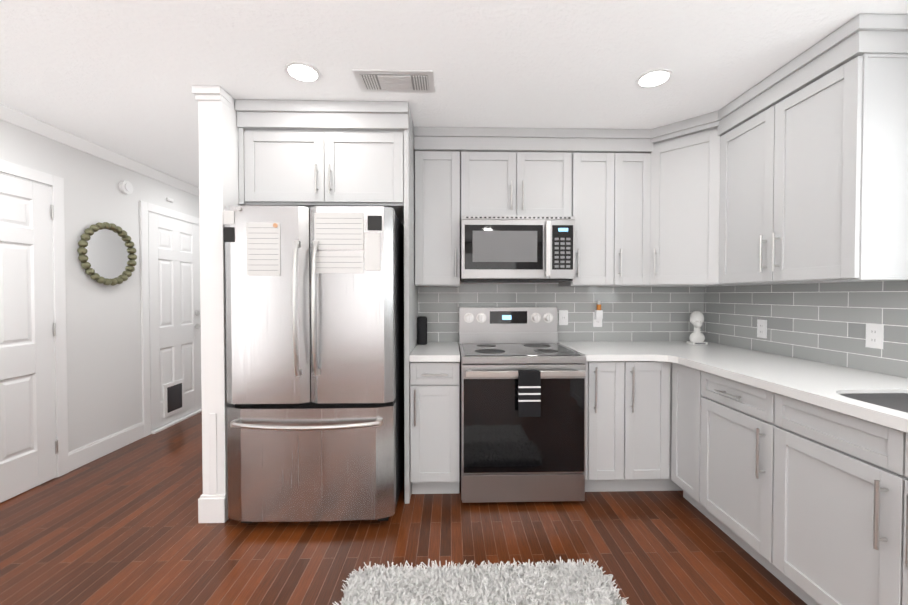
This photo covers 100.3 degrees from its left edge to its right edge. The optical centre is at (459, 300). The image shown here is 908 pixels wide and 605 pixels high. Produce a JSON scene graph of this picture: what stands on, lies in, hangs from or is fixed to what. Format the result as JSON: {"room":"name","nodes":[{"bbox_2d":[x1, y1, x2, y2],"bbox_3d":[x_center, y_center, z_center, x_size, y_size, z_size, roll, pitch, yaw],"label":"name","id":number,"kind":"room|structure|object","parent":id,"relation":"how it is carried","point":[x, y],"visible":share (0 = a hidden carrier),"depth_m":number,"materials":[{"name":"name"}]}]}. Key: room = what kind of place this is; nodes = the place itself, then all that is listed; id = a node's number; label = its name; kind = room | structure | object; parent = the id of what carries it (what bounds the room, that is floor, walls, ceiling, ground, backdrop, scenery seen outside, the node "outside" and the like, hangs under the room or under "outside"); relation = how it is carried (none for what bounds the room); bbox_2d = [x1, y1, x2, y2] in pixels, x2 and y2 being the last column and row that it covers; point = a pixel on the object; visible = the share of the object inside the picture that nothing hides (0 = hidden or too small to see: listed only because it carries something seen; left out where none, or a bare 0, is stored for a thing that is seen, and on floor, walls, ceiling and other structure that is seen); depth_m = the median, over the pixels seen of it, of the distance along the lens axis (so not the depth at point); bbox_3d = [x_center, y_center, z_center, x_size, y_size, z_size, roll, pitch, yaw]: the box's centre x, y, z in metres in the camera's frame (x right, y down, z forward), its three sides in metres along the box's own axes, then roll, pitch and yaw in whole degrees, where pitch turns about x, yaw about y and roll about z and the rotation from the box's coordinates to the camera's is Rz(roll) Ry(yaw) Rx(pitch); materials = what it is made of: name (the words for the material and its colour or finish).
{"room":"kitchen","nodes":[
{"label":"kitchen","id":0,"kind":"room"},
{"bbox_2d":[0,119,200,502],"bbox_3d":[-2.884,0.053,0.810,0.150,2.450,8.700,0,1,-1],"label":"wall","id":1,"kind":"structure","parent":0,"point":[104,362],"depth_m":3.00,"materials":[{"name":"white paint"}]},
{"bbox_2d":[0,159,68,502],"bbox_3d":[-2.810,0.190,2.270,0.116,2.127,0.934,0,1,-1],"label":"door","id":2,"kind":"structure","parent":1,"relation":"attached to","point":[33,424],"depth_m":2.52,"materials":[{"name":"white wood"}]},
{"bbox_2d":[0,103,198,195],"bbox_3d":[-2.774,-1.137,0.793,0.070,0.070,8.400,0,1,-1],"label":"crown molding","id":3,"kind":"structure","parent":1,"relation":"attached to","point":[24,120],"depth_m":2.86,"materials":[{"name":"white wood"}]},
{"bbox_2d":[68,422,143,471],"bbox_3d":[-2.858,1.170,3.091,0.014,0.140,0.690,0,1,-1],"label":"baseboard","id":4,"kind":"structure","parent":1,"relation":"attached to","point":[86,454],"depth_m":3.03,"materials":[{"name":"white wood"}]},
{"bbox_2d":[77,222,136,285],"bbox_3d":[-2.836,-0.380,3.071,0.057,0.508,0.511,0,1,-1],"label":"mirror","id":5,"kind":"object","parent":1,"relation":"attached to","point":[106,251],"visible":1,"depth_m":3.05,"materials":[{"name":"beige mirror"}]},
{"bbox_2d":[119,181,132,193],"bbox_3d":[-2.850,-0.973,3.245,0.039,0.110,0.110,0,1,-1],"label":"door chime","id":6,"kind":"object","parent":1,"relation":"attached to","point":[125,187],"visible":0.94,"depth_m":3.22,"materials":[{"name":"white plastic"}]},
{"bbox_2d":[139,200,201,436],"bbox_3d":[-2.865,0.159,3.859,0.086,2.137,0.884,0,1,-1],"label":"door","id":7,"kind":"structure","parent":1,"relation":"attached to","point":[170,292],"depth_m":3.74,"materials":[{"name":"white wood"}]},
{"bbox_2d":[192,85,242,522],"bbox_3d":[-1.441,0.007,3.581,0.154,2.450,2.932,0,1,-1],"label":"wall column","id":8,"kind":"structure","parent":0,"point":[218,159],"depth_m":2.14,"materials":[{"name":"white paint"}]},
{"bbox_2d":[0,412,806,604],"bbox_3d":[-0.397,1.327,0.894,5.125,0.100,8.700,0,1,-1],"label":"floor","id":9,"kind":"structure","parent":0,"point":[122,526],"depth_m":1.97,"materials":[{"name":"brown wood"}]},
{"bbox_2d":[223,205,403,522],"bbox_3d":[-0.831,0.360,2.449,0.910,1.782,0.937,0,1,-1],"label":"fridge","id":10,"kind":"object","parent":9,"relation":"on","point":[315,349],"visible":0.96,"depth_m":2.06,"materials":[{"name":"grey metal"}]},
{"bbox_2d":[235,99,417,503],"bbox_3d":[-0.828,0.024,2.621,1.023,2.448,0.697,0,1,-1],"label":"cabinet","id":11,"kind":"object","parent":9,"relation":"on","point":[308,153],"visible":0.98,"depth_m":2.30,"materials":[{"name":"grey wood"}]},
{"bbox_2d":[410,362,459,493],"bbox_3d":[-0.162,0.808,2.658,0.310,0.879,0.681,0,1,-1],"label":"base cabinet","id":12,"kind":"object","parent":9,"relation":"on","point":[434,427],"visible":0.98,"depth_m":2.36,"materials":[{"name":"grey wood"}]},
{"bbox_2d":[409,342,459,361],"bbox_3d":[-0.161,0.347,2.656,0.312,0.040,0.673,0,1,-1],"label":"countertop","id":13,"kind":"structure","parent":12,"relation":"on","point":[439,352],"depth_m":2.44,"materials":[{"name":"stone"}]},
{"bbox_2d":[417,316,426,344],"bbox_3d":[-0.281,0.219,2.839,0.075,0.209,0.075,0,1,-1],"label":"speaker","id":14,"kind":"object","parent":13,"relation":"on","point":[421,330],"visible":1,"depth_m":2.81},
{"bbox_2d":[332,556,628,604],"bbox_3d":[0.096,1.239,1.348,1.211,0.056,0.872,0,1,-1],"label":"shag rug","id":15,"kind":"object","parent":9,"relation":"on","point":[569,582],"visible":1,"depth_m":1.63,"materials":[{"name":"white fabric"}]},
{"bbox_2d":[459,307,585,502],"bbox_3d":[0.383,0.651,2.605,0.758,1.195,0.765,0,1,-1],"label":"range","id":16,"kind":"object","parent":9,"relation":"on","point":[522,402],"visible":1,"depth_m":2.30,"materials":[{"name":"grey metal"}]},
{"bbox_2d":[558,341,907,604],"bbox_3d":[1.394,0.805,1.609,1.203,0.920,2.858,0,1,-1],"label":"base cabinet","id":17,"kind":"object","parent":9,"relation":"on","point":[791,473],"visible":0.96,"depth_m":1.68,"materials":[{"name":"grey wood"}]},
{"bbox_2d":[687,311,707,343],"bbox_3d":[1.792,0.199,2.858,0.112,0.253,0.118,0,1,-1],"label":"figurine","id":18,"kind":"object","parent":17,"relation":"on","point":[696,336],"visible":1,"depth_m":2.83,"materials":[{"name":"white ceramic"}]},
{"bbox_2d":[0,0,907,186],"bbox_3d":[-0.397,-1.223,0.851,5.125,0.100,8.700,0,1,-1],"label":"ceiling","id":19,"kind":"structure","parent":0,"point":[121,77],"depth_m":1.84,"materials":[{"name":"white paint"}]},
{"bbox_2d":[284,62,320,82],"bbox_3d":[-0.815,-1.188,1.972,0.176,0.008,0.176,0,1,-1],"label":"recessed light","id":20,"kind":"object","parent":19,"relation":"in","point":[303,72],"visible":1,"depth_m":1.96,"materials":[{"name":"white plastic"}]},
{"bbox_2d":[352,69,434,92],"bbox_3d":[-0.347,-1.187,2.056,0.415,0.012,0.205,0,1,-1],"label":"ceiling vent","id":21,"kind":"object","parent":19,"relation":"in","point":[417,81],"visible":1,"depth_m":2.04,"materials":[{"name":"white metal"}]},
{"bbox_2d":[636,68,672,87],"bbox_3d":[1.038,-1.188,2.028,0.176,0.008,0.176,0,1,-1],"label":"recessed light","id":22,"kind":"object","parent":19,"relation":"in","point":[654,78],"visible":1,"depth_m":2.02,"materials":[{"name":"white plastic"}]},
{"bbox_2d":[403,225,558,344],"bbox_3d":[0.303,0.015,3.075,3.315,2.450,0.150,0,1,-1],"label":"wall","id":23,"kind":"structure","parent":0,"point":[500,283],"depth_m":3.00,"materials":[{"name":"white paint"}]},
{"bbox_2d":[414,134,461,286],"bbox_3d":[-0.160,-0.627,2.812,0.319,1.033,0.325,0,1,-1],"label":"upper cabinet","id":24,"kind":"object","parent":23,"relation":"attached to","point":[438,157],"depth_m":2.66,"materials":[{"name":"grey wood"}]},
{"bbox_2d":[462,134,525,215],"bbox_3d":[0.229,-0.866,2.818,0.451,0.556,0.325,0,1,-1],"label":"upper cabinet","id":25,"kind":"object","parent":23,"relation":"attached to","point":[493,165],"depth_m":2.66,"materials":[{"name":"grey wood"}]},
{"bbox_2d":[460,215,574,282],"bbox_3d":[0.395,-0.363,2.763,0.776,0.440,0.458,0,1,-1],"label":"over-the-range microwave","id":26,"kind":"object","parent":25,"relation":"attached to","point":[517,249],"visible":1,"depth_m":2.57,"materials":[{"name":"grey metal"}]},
{"bbox_2d":[526,134,573,215],"bbox_3d":[0.560,-0.866,2.826,0.452,0.556,0.325,0,1,-1],"label":"upper cabinet","id":27,"kind":"object","parent":23,"relation":"attached to","point":[549,157],"depth_m":2.67,"materials":[{"name":"grey wood"}]},
{"bbox_2d":[418,284,701,341],"bbox_3d":[0.814,0.094,3.010,2.280,0.455,0.007,0,1,-1],"label":"tile backsplash","id":28,"kind":"structure","parent":23,"relation":"attached to","point":[629,313],"depth_m":3.01,"materials":[{"name":"grey tile"}]},
{"bbox_2d":[559,310,567,324],"bbox_3d":[0.823,0.132,3.003,0.072,0.118,0.008,0,1,-1],"label":"outlet","id":29,"kind":"object","parent":28,"relation":"attached to","point":[563,317],"visible":1,"depth_m":3.00,"materials":[{"name":"white plastic"}]},
{"bbox_2d":[593,301,602,326],"bbox_3d":[1.096,0.101,2.991,0.072,0.209,0.045,0,1,-1],"label":"air freshener","id":30,"kind":"object","parent":28,"relation":"attached to","point":[597,316],"visible":0.98,"depth_m":2.98,"materials":[{"name":"white plastic"}]},
{"bbox_2d":[559,134,621,286],"bbox_3d":[0.971,-0.627,2.841,0.361,1.033,0.325,0,1,-1],"label":"upper cabinet","id":31,"kind":"object","parent":23,"relation":"attached to","point":[589,149],"depth_m":2.68,"materials":[{"name":"grey wood"}]},
{"bbox_2d":[606,134,645,286],"bbox_3d":[1.218,-0.627,2.826,0.372,1.033,0.367,0,1,-1],"label":"upper cabinet","id":32,"kind":"object","parent":23,"relation":"attached to","point":[625,153],"depth_m":2.69,"materials":[{"name":"grey wood"}]},
{"bbox_2d":[638,114,717,286],"bbox_3d":[1.633,-0.625,2.685,0.669,1.033,0.669,0,1,-1],"label":"upper cabinet","id":33,"kind":"object","parent":23,"relation":"attached to","point":[682,156],"depth_m":2.55,"materials":[{"name":"grey wood"}]},
{"bbox_2d":[718,26,907,285],"bbox_3d":[1.801,-0.614,2.029,0.368,1.033,0.870,0,1,-1],"label":"upper cabinet","id":34,"kind":"object","parent":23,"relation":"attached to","point":[794,171],"depth_m":1.75,"materials":[{"name":"grey wood"}]},
{"bbox_2d":[702,280,907,377],"bbox_3d":[1.996,-0.418,1.479,0.008,1.528,3.110,0,1,-1],"label":"tile backsplash","id":35,"kind":"structure","parent":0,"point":[822,322],"depth_m":2.09,"materials":[{"name":"grey tile"}]},
{"bbox_2d":[757,319,766,338],"bbox_3d":[1.964,0.180,2.464,0.008,0.118,0.072,0,1,-1],"label":"electrical outlet","id":36,"kind":"object","parent":35,"relation":"attached to","point":[761,328],"visible":1,"depth_m":2.46,"materials":[{"name":"white plastic"}]},
{"bbox_2d":[865,323,883,348],"bbox_3d":[1.980,0.166,1.811,0.008,0.118,0.072,0,1,-1],"label":"electrical outlet","id":37,"kind":"object","parent":35,"relation":"attached to","point":[874,335],"visible":1,"depth_m":1.81,"materials":[{"name":"white plastic"}]}
]}

